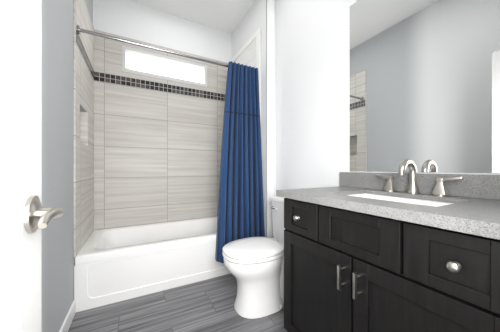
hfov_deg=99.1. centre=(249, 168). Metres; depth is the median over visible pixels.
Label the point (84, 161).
tiled wall
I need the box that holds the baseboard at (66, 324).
[59,300,75,331]
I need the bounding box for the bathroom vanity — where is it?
[276,159,499,331]
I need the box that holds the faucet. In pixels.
[375,159,463,196]
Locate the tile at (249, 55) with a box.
[231,27,259,100]
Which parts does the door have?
handle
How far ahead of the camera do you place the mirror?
1.06 m
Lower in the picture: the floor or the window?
the floor
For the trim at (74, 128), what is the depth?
1.51 m
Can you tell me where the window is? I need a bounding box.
[122,46,206,86]
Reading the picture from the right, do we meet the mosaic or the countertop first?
the countertop
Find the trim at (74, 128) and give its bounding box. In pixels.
[73,0,227,256]
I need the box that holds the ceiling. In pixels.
[128,0,255,33]
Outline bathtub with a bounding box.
[74,216,230,311]
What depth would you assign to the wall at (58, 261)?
1.20 m
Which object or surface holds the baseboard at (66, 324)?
attached to the wall at (58, 261)
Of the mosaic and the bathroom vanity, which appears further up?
the mosaic
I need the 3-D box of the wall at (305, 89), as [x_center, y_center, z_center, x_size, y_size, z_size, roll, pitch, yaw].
[0.526,-0.410,1.728,0.240,2.880,3.090,0,0,-28]
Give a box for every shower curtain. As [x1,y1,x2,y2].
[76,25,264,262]
[215,61,264,262]
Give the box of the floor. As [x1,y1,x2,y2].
[68,274,287,331]
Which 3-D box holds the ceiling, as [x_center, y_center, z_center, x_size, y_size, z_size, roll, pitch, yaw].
[-0.210,-1.900,1.334,1.910,0.100,3.090,0,0,-28]
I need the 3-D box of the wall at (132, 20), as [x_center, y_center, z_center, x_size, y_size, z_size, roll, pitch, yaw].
[-0.912,-0.410,2.643,1.910,2.880,0.120,0,0,-28]
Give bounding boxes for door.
[0,0,63,331]
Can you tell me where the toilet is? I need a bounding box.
[222,195,284,318]
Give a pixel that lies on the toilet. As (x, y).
(254, 266)
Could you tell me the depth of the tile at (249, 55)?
2.38 m
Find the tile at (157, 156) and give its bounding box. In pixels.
[94,31,227,229]
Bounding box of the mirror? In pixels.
[350,0,499,172]
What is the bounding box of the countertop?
[276,172,499,251]
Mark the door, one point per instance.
(26, 218)
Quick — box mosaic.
[76,29,224,100]
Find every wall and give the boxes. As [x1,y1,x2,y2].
[42,0,92,331]
[76,0,93,254]
[93,0,231,229]
[232,0,499,237]

